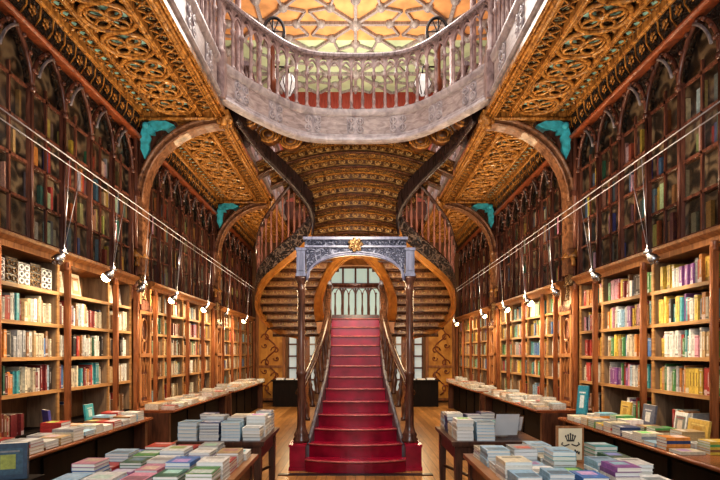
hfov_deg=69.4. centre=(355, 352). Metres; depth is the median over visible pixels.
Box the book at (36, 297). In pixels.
[25,296,40,321]
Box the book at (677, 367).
[676,366,683,391]
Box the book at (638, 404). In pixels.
[638,404,650,418]
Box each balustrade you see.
[167,0,221,94]
[216,0,494,143]
[244,61,286,220]
[424,61,469,220]
[489,0,543,94]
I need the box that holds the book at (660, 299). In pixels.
[659,299,663,323]
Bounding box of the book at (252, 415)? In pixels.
[246,413,268,418]
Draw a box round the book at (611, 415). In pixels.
[609,414,633,417]
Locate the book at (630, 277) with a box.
[628,274,635,296]
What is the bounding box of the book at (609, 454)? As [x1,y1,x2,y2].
[597,452,632,457]
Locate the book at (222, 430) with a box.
[221,426,243,431]
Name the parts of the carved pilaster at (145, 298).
panel frame, carved panel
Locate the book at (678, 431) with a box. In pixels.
[669,429,704,434]
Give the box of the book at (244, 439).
[243,435,263,440]
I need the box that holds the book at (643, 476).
[639,474,670,479]
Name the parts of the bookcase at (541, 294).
post, post, post, shelf, shelf, shelf, shelf, cornice, post, post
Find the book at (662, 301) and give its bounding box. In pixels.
[661,300,663,322]
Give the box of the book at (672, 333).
[670,331,674,356]
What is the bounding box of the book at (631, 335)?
[630,334,633,355]
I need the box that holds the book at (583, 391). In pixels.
[576,385,589,414]
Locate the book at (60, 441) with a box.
[59,437,71,442]
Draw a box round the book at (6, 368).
[5,367,21,392]
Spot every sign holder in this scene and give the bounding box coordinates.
[495,414,519,434]
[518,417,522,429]
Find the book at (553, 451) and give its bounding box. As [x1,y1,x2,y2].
[543,447,575,456]
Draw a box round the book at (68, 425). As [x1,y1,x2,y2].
[40,424,70,428]
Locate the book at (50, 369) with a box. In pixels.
[49,368,51,389]
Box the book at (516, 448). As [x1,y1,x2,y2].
[506,444,537,452]
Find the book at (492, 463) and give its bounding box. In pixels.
[489,460,495,469]
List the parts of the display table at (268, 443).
leg, leg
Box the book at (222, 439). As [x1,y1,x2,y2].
[221,437,242,440]
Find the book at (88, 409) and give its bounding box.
[83,403,93,420]
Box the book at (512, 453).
[510,451,537,455]
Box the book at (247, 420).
[246,418,268,422]
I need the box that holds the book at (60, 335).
[60,335,61,356]
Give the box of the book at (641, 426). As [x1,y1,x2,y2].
[636,425,658,428]
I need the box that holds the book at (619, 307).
[616,306,626,327]
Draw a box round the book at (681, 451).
[668,448,705,454]
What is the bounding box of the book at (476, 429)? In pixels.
[474,427,494,431]
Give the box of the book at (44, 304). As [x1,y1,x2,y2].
[43,303,45,322]
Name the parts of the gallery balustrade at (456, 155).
fascia panel, handrail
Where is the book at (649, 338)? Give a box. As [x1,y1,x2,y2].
[649,338,650,356]
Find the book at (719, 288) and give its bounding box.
[719,288,719,317]
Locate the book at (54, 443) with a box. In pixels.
[44,441,58,446]
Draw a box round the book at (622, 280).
[621,279,627,297]
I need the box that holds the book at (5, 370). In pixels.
[5,370,19,392]
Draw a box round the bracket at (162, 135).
[137,110,232,276]
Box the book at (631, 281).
[629,280,632,296]
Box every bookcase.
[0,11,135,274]
[0,228,139,438]
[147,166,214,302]
[147,281,215,401]
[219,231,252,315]
[219,306,254,383]
[456,306,491,384]
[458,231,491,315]
[495,281,563,400]
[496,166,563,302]
[571,225,719,438]
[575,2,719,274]
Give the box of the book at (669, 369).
[667,367,675,390]
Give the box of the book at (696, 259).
[695,258,698,282]
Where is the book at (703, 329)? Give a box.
[700,327,719,356]
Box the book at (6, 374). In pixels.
[5,373,7,394]
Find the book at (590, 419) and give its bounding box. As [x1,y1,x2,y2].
[588,418,611,421]
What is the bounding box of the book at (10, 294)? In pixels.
[2,293,11,319]
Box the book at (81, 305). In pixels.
[80,304,83,326]
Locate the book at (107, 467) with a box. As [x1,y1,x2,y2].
[72,465,109,473]
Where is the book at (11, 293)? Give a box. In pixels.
[11,293,13,319]
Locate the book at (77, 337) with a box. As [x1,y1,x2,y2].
[76,336,78,355]
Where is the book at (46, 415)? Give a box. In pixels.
[41,409,50,421]
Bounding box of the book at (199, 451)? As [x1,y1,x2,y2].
[189,448,217,455]
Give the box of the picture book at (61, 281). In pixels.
[60,271,63,292]
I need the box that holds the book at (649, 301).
[649,301,650,324]
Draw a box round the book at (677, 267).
[677,267,678,286]
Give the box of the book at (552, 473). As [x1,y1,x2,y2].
[540,467,574,478]
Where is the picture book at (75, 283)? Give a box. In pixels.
[71,273,80,295]
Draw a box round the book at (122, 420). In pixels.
[112,419,128,422]
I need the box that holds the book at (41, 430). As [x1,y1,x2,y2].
[40,426,70,431]
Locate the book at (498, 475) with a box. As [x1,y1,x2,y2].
[496,472,506,479]
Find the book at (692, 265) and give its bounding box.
[690,263,694,283]
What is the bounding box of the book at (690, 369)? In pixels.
[689,368,691,392]
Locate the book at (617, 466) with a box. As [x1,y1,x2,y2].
[601,461,641,471]
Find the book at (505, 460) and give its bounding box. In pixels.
[496,456,532,465]
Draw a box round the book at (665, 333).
[664,331,667,356]
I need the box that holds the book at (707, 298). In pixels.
[705,296,708,318]
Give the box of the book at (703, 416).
[690,413,708,420]
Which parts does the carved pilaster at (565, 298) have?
carved panel, panel frame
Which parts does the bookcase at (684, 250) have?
post, post, post, cornice, shelf, shelf, shelf, shelf, panel, post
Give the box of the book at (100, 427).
[84,425,103,429]
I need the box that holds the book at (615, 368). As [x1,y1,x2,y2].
[614,367,620,383]
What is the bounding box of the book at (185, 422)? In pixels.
[178,420,202,425]
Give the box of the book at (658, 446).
[656,444,690,450]
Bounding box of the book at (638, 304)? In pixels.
[638,304,639,325]
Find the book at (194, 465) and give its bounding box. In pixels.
[165,463,195,470]
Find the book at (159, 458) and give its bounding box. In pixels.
[147,455,180,462]
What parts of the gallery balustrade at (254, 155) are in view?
handrail, fascia panel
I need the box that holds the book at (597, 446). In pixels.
[584,442,617,450]
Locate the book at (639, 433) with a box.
[632,431,663,436]
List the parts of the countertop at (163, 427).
panel, panel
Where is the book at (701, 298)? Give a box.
[700,298,701,319]
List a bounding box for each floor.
[225,106,284,213]
[251,402,467,479]
[255,124,455,143]
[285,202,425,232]
[426,106,485,213]
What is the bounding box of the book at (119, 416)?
[113,415,136,417]
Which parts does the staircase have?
handrail, string moulding, handrail, newel post, landing balustrade, arch moulding, newel post, handrail, string moulding, handrail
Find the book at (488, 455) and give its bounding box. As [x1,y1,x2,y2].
[480,449,510,456]
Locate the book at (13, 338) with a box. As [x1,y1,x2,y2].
[11,336,16,356]
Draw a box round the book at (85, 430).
[84,429,94,433]
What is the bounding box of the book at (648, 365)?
[647,364,650,387]
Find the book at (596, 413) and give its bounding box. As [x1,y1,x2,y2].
[594,412,616,415]
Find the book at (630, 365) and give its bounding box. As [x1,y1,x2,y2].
[630,365,632,385]
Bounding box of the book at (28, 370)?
[27,368,29,391]
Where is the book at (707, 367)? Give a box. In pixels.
[707,367,708,395]
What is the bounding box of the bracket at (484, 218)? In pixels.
[435,196,496,302]
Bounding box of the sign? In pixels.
[556,426,583,461]
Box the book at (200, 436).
[199,434,220,437]
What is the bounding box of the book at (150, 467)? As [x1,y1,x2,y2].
[134,463,165,472]
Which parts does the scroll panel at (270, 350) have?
panel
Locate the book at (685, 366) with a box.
[684,365,703,392]
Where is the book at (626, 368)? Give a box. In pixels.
[626,368,627,385]
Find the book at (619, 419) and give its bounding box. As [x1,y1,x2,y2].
[617,418,643,421]
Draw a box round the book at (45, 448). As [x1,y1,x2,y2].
[44,444,58,449]
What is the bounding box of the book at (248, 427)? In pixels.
[242,425,262,430]
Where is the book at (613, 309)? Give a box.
[612,308,615,327]
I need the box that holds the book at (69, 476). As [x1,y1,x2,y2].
[53,473,91,479]
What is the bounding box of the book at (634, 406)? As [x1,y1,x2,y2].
[633,404,635,417]
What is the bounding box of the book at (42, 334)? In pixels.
[40,333,43,356]
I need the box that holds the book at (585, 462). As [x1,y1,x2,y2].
[584,460,599,469]
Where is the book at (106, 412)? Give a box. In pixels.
[101,411,123,414]
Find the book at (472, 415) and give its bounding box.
[463,413,482,417]
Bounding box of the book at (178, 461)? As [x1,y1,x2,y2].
[165,456,199,466]
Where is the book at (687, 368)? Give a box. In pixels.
[686,367,704,392]
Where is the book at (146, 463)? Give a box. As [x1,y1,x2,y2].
[119,463,146,467]
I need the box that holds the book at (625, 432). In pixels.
[622,431,631,434]
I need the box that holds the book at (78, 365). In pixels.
[78,365,91,384]
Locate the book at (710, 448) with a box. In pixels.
[698,444,719,449]
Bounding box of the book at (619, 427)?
[612,425,640,429]
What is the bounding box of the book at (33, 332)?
[24,330,35,356]
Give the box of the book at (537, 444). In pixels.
[522,441,551,447]
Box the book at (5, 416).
[4,415,6,436]
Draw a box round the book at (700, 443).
[697,441,719,446]
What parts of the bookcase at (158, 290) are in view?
post, post, shelf, shelf, shelf, shelf, cornice, post, post, post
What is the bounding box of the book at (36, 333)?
[36,333,37,356]
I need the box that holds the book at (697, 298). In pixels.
[694,295,701,319]
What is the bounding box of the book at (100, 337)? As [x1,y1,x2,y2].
[99,336,102,355]
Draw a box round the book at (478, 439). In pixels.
[474,436,494,440]
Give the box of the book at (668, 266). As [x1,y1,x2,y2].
[667,265,670,288]
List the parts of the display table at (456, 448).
leg, leg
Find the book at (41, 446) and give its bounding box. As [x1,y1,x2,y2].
[29,444,43,451]
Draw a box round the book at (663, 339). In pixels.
[662,338,664,356]
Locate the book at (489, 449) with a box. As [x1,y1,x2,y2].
[480,445,509,453]
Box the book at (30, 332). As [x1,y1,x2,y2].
[26,331,31,356]
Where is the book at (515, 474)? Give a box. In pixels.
[507,470,542,479]
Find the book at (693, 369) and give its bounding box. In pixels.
[692,368,694,393]
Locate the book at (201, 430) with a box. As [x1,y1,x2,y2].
[200,428,220,431]
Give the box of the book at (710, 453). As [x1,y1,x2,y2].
[698,449,719,454]
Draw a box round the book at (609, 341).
[608,340,610,355]
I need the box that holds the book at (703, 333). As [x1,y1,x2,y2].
[702,332,705,356]
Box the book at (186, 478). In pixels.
[185,470,220,479]
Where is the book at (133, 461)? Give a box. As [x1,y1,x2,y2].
[119,457,151,465]
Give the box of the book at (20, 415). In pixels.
[18,413,23,434]
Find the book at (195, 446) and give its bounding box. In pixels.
[179,444,200,449]
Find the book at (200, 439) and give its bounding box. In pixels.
[199,437,220,440]
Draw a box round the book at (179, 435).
[178,433,198,436]
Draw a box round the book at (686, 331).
[685,330,688,356]
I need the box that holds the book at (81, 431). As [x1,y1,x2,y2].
[52,430,83,434]
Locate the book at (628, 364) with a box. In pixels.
[628,364,639,385]
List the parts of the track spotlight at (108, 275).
bulb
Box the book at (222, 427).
[221,423,243,428]
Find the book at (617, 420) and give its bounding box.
[617,420,642,423]
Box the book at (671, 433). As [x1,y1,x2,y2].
[669,432,704,437]
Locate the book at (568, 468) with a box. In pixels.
[554,467,582,470]
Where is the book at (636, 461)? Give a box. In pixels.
[613,458,653,467]
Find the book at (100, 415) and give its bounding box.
[92,414,116,417]
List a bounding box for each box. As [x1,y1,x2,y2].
[2,255,17,282]
[2,257,4,280]
[18,261,29,285]
[23,262,40,287]
[41,267,51,289]
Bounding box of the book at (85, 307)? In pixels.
[85,307,86,326]
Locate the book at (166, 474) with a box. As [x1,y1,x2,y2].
[152,469,188,479]
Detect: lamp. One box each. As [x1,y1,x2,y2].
[263,16,294,96]
[413,16,447,96]
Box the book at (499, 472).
[496,468,507,478]
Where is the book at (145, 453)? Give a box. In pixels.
[133,450,159,457]
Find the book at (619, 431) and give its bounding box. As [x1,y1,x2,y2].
[612,428,640,432]
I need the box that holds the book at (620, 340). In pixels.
[619,339,621,355]
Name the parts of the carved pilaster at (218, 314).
panel frame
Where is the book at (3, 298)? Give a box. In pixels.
[2,296,4,318]
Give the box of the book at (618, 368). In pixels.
[618,368,619,384]
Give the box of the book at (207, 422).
[200,420,223,425]
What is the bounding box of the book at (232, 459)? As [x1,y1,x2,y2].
[229,456,236,464]
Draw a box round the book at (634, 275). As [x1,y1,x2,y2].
[633,275,634,295]
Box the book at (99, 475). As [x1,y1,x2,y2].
[81,472,126,479]
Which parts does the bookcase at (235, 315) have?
post, post, cornice, shelf, shelf, shelf, shelf, post, post, post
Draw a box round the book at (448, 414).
[444,412,462,416]
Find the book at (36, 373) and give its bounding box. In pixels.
[35,372,37,391]
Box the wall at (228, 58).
[199,1,230,65]
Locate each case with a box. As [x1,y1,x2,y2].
[271,379,296,406]
[414,379,439,406]
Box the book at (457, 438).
[453,435,473,440]
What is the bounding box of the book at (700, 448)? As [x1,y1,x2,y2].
[697,446,719,451]
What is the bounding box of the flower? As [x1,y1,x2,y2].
[348,237,363,251]
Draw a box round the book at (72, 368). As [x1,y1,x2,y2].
[72,368,73,386]
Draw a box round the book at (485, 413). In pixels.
[476,411,494,415]
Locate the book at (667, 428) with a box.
[647,426,676,430]
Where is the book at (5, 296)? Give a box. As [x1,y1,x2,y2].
[2,295,6,318]
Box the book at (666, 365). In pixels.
[665,364,681,389]
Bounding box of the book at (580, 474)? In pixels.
[569,470,608,479]
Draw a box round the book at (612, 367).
[612,367,613,383]
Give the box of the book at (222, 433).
[221,431,241,434]
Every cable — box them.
[0,107,254,289]
[456,101,719,289]
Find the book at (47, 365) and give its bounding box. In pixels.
[47,365,48,389]
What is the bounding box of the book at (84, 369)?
[78,367,85,385]
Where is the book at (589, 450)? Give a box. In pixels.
[584,446,616,454]
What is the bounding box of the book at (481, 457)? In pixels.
[480,455,488,463]
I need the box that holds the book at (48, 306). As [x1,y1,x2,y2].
[46,303,50,322]
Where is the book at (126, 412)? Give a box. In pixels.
[121,411,143,414]
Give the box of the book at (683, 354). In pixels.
[682,338,684,356]
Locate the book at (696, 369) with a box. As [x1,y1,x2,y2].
[695,368,698,393]
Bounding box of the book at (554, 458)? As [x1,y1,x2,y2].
[544,452,575,460]
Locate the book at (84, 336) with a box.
[83,335,85,355]
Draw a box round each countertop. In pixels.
[29,417,152,479]
[132,393,229,445]
[226,382,264,415]
[446,382,487,412]
[481,393,575,446]
[558,417,719,479]
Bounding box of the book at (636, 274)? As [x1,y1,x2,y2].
[636,274,637,294]
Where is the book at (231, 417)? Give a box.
[227,416,245,420]
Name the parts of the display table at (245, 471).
leg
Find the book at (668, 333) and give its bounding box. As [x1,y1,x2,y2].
[667,331,669,356]
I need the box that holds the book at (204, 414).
[200,412,218,416]
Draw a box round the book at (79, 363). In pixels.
[79,363,92,384]
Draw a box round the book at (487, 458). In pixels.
[480,452,495,459]
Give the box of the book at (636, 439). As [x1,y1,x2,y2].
[632,437,643,442]
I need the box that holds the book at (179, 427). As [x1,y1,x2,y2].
[178,425,199,429]
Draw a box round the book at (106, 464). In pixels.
[71,461,109,470]
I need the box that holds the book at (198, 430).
[178,428,199,433]
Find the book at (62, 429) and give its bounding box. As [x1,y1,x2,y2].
[52,427,83,431]
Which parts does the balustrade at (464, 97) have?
fascia panel, handrail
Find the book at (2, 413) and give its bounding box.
[2,413,17,434]
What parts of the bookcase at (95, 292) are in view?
post, panel, shelf, shelf, shelf, shelf, post, cornice, post, post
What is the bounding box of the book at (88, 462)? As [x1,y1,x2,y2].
[71,458,108,467]
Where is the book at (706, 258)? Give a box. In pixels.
[705,256,707,280]
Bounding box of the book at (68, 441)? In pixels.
[59,440,71,444]
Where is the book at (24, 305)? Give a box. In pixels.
[21,301,27,320]
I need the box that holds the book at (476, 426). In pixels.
[473,424,493,427]
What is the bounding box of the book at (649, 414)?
[642,404,657,424]
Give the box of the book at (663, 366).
[663,366,664,389]
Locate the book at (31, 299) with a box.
[31,299,32,321]
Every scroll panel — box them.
[256,313,285,400]
[425,313,454,400]
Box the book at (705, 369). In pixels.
[704,368,706,394]
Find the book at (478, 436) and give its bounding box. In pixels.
[473,432,494,437]
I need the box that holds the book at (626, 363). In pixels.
[624,362,639,384]
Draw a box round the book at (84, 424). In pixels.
[76,423,102,426]
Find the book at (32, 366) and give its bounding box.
[23,365,41,390]
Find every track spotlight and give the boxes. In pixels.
[51,159,80,265]
[101,192,124,281]
[135,219,152,292]
[168,237,181,303]
[201,262,211,311]
[223,273,230,316]
[242,285,249,322]
[478,276,486,317]
[499,262,509,311]
[520,243,532,305]
[546,224,560,296]
[581,204,601,281]
[630,158,660,264]
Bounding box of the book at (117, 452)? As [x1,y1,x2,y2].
[105,449,138,456]
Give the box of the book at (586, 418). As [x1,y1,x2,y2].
[581,417,600,419]
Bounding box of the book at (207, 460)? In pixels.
[196,456,229,465]
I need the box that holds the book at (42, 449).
[29,448,43,454]
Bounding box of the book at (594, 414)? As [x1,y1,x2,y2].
[594,414,609,417]
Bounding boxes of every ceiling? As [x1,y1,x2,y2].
[36,0,225,118]
[173,123,271,202]
[225,0,501,93]
[233,206,291,243]
[419,206,477,243]
[439,123,537,202]
[485,0,674,118]
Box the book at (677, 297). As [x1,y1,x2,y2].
[676,296,683,321]
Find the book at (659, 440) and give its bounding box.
[657,438,690,443]
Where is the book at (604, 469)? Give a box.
[600,465,639,476]
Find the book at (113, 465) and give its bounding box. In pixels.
[109,462,119,470]
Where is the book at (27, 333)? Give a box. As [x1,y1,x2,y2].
[26,332,28,356]
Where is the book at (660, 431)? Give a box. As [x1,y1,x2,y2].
[647,428,669,432]
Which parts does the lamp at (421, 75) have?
lantern frame, post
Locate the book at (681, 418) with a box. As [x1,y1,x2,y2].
[673,411,689,428]
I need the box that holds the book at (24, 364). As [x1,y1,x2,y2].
[24,364,43,389]
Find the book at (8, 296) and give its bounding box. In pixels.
[7,295,9,318]
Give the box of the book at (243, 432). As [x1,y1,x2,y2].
[242,428,263,433]
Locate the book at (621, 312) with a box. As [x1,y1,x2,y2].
[619,309,623,326]
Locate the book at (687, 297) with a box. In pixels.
[686,297,690,320]
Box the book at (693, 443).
[691,441,697,446]
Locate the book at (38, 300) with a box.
[37,299,39,321]
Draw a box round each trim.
[0,0,254,252]
[9,0,254,248]
[278,473,432,475]
[456,0,701,248]
[456,0,719,252]
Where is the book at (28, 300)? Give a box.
[19,298,30,321]
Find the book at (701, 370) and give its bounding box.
[699,368,703,394]
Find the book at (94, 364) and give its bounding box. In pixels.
[93,363,96,383]
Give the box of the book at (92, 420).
[84,419,106,422]
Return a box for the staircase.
[232,111,478,472]
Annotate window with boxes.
[288,337,315,391]
[330,268,380,283]
[332,289,378,314]
[395,337,422,391]
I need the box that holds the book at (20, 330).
[20,330,21,356]
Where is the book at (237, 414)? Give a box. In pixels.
[232,413,249,415]
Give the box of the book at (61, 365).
[61,365,62,387]
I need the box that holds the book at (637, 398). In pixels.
[636,397,650,418]
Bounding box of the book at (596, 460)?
[584,456,617,465]
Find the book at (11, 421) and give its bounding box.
[7,415,13,436]
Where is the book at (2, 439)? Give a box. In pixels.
[0,437,14,442]
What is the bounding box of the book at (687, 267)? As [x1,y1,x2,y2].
[685,264,689,284]
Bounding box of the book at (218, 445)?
[198,442,223,449]
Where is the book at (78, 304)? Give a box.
[78,304,79,325]
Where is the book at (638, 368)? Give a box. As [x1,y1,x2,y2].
[638,368,639,386]
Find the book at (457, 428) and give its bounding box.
[453,425,473,429]
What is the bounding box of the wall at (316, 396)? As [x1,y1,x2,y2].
[250,241,460,401]
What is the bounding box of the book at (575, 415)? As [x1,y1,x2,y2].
[567,414,589,417]
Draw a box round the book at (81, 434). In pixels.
[72,433,83,437]
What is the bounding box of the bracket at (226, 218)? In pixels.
[214,196,275,302]
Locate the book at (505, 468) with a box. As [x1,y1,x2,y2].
[496,460,532,470]
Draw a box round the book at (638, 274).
[638,274,639,294]
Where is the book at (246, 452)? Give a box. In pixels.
[243,449,250,456]
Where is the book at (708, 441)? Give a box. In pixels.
[698,439,719,444]
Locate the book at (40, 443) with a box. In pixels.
[29,441,43,447]
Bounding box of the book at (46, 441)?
[44,439,58,444]
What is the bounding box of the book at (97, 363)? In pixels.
[97,363,98,383]
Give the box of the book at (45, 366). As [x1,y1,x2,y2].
[44,364,46,389]
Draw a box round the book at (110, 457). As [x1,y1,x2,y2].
[105,452,138,458]
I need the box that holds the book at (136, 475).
[120,472,156,479]
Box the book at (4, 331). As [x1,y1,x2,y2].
[2,329,6,356]
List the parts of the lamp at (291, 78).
post, lantern frame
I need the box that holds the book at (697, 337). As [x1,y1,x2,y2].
[695,335,699,356]
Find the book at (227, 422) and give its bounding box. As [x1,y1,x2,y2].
[220,420,243,425]
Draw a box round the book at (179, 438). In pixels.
[178,436,198,440]
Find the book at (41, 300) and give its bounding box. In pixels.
[41,300,42,322]
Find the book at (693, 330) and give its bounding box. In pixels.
[689,328,699,356]
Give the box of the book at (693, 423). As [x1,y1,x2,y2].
[687,418,711,438]
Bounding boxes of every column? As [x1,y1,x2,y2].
[234,0,240,71]
[253,30,262,82]
[448,33,457,85]
[470,0,477,70]
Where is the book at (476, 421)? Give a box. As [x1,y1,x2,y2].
[473,419,493,424]
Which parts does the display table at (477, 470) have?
leg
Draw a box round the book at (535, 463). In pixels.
[532,461,546,465]
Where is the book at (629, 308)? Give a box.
[628,306,634,326]
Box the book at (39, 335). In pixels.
[38,333,40,356]
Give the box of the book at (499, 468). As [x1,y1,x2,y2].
[495,464,532,474]
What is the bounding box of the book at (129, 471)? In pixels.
[111,468,136,474]
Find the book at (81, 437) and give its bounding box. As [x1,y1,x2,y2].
[72,435,83,440]
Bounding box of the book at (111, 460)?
[109,459,126,461]
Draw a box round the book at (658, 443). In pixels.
[656,441,690,446]
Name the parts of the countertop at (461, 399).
panel, panel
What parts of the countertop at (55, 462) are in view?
panel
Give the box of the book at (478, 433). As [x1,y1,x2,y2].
[473,430,494,434]
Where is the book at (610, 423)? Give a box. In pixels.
[603,421,629,425]
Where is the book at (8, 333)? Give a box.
[7,332,9,356]
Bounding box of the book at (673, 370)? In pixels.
[672,369,675,390]
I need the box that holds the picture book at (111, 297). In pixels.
[110,285,112,302]
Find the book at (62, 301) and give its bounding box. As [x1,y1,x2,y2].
[60,300,63,324]
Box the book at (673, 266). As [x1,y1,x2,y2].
[671,264,686,287]
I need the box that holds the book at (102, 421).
[96,420,120,423]
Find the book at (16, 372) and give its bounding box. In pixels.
[15,371,18,393]
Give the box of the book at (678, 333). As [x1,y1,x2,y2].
[675,330,684,356]
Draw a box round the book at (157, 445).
[145,442,175,449]
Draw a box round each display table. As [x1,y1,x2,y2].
[174,427,278,479]
[226,454,258,479]
[435,426,539,479]
[463,453,583,479]
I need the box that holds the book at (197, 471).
[185,466,220,476]
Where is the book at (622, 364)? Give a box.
[621,363,623,384]
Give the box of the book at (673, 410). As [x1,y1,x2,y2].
[672,409,674,426]
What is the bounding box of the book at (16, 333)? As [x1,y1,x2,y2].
[7,330,19,356]
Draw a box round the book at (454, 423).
[452,421,473,426]
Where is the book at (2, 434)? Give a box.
[1,414,3,436]
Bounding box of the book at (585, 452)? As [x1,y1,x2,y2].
[584,451,596,455]
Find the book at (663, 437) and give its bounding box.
[657,435,690,440]
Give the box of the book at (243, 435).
[242,432,263,437]
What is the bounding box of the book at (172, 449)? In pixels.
[160,445,192,453]
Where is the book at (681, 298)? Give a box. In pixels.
[680,297,683,321]
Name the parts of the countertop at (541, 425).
panel, panel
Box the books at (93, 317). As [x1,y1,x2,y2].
[44,268,676,420]
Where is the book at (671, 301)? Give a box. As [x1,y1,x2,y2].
[669,299,674,322]
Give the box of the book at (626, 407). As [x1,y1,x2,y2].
[620,401,632,414]
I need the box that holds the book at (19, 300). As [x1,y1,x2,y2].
[19,300,20,320]
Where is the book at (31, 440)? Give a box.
[5,438,43,444]
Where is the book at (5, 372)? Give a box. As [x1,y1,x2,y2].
[5,372,9,394]
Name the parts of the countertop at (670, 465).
panel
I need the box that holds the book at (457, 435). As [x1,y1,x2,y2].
[453,432,473,436]
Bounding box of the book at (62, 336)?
[62,336,63,356]
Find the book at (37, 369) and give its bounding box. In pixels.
[35,368,39,390]
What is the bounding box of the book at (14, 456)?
[0,441,28,479]
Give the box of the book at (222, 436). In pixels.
[221,434,241,437]
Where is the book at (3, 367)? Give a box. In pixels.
[2,366,4,394]
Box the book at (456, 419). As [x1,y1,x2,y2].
[453,417,473,422]
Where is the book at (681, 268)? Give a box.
[679,266,684,285]
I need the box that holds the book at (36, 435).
[26,433,51,437]
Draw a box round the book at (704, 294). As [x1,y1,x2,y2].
[702,292,708,318]
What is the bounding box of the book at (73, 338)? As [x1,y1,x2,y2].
[71,335,75,355]
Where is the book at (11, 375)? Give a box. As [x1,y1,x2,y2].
[10,374,12,393]
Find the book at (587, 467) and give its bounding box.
[584,464,599,472]
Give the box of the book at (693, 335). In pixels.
[692,334,699,356]
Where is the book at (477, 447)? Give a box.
[473,445,479,451]
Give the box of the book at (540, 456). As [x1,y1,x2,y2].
[537,452,543,460]
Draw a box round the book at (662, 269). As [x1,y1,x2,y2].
[660,267,665,289]
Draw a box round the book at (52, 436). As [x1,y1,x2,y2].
[39,434,71,439]
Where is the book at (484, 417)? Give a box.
[483,416,494,418]
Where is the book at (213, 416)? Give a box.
[206,414,228,419]
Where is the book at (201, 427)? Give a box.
[200,426,220,428]
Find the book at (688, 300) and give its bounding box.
[687,297,693,320]
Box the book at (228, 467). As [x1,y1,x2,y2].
[220,465,229,474]
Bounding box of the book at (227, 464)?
[220,461,229,469]
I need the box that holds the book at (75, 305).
[71,303,77,325]
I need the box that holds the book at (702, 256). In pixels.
[699,253,708,281]
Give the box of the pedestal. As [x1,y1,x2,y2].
[14,474,44,479]
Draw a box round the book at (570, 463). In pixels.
[544,456,576,465]
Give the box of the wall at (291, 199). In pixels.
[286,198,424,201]
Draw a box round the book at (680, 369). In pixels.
[679,368,683,391]
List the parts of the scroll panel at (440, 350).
panel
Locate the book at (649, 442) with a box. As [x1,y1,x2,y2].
[644,440,656,446]
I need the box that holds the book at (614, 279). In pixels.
[613,279,615,299]
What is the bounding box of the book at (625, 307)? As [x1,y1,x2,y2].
[625,307,626,326]
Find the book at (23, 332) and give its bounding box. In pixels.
[22,331,25,356]
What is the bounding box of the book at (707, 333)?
[706,331,708,356]
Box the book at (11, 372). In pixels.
[5,371,14,393]
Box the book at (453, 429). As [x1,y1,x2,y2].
[452,427,473,433]
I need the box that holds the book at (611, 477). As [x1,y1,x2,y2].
[600,470,640,479]
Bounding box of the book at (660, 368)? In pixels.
[660,368,661,389]
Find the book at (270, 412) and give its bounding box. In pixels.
[256,410,273,414]
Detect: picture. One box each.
[0,448,22,475]
[60,274,62,291]
[86,406,93,419]
[577,390,586,412]
[621,404,628,414]
[643,407,652,424]
[675,415,685,428]
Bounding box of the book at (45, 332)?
[36,331,47,356]
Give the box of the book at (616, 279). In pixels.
[615,279,616,298]
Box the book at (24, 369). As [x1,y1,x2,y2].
[22,367,27,392]
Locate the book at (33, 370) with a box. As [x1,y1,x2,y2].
[31,368,35,391]
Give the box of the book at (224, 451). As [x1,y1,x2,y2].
[216,448,243,455]
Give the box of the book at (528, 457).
[511,455,536,459]
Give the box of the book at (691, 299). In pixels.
[690,298,693,320]
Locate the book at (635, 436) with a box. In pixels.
[632,434,656,439]
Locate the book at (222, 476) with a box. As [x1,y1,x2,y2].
[220,470,229,478]
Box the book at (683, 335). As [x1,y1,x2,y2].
[681,334,684,356]
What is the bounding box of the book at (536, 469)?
[532,466,552,473]
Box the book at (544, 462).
[543,459,575,467]
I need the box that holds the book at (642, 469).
[641,468,652,471]
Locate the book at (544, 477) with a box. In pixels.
[539,471,573,479]
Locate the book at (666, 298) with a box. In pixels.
[664,296,675,322]
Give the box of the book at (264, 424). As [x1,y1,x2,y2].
[246,421,268,425]
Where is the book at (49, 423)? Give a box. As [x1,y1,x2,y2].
[40,421,70,425]
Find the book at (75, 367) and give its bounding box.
[63,366,77,386]
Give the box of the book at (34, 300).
[33,299,36,321]
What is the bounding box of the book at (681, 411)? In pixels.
[681,411,699,412]
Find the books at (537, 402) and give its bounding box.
[145,377,565,409]
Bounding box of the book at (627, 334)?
[627,334,628,355]
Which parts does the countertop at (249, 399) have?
panel, panel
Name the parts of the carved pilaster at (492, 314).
panel frame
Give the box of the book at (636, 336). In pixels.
[634,334,638,355]
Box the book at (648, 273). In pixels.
[647,272,649,292]
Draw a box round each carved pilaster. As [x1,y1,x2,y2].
[129,124,151,410]
[210,206,222,387]
[488,206,501,389]
[559,124,581,409]
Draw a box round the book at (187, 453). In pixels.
[160,449,192,455]
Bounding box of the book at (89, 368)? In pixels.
[85,367,90,384]
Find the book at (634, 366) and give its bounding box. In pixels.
[633,365,636,386]
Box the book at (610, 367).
[610,367,611,383]
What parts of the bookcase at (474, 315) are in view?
post, post, post, shelf, shelf, shelf, shelf, cornice, post, post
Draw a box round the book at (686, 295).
[684,293,701,320]
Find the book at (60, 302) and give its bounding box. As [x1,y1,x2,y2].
[60,302,61,324]

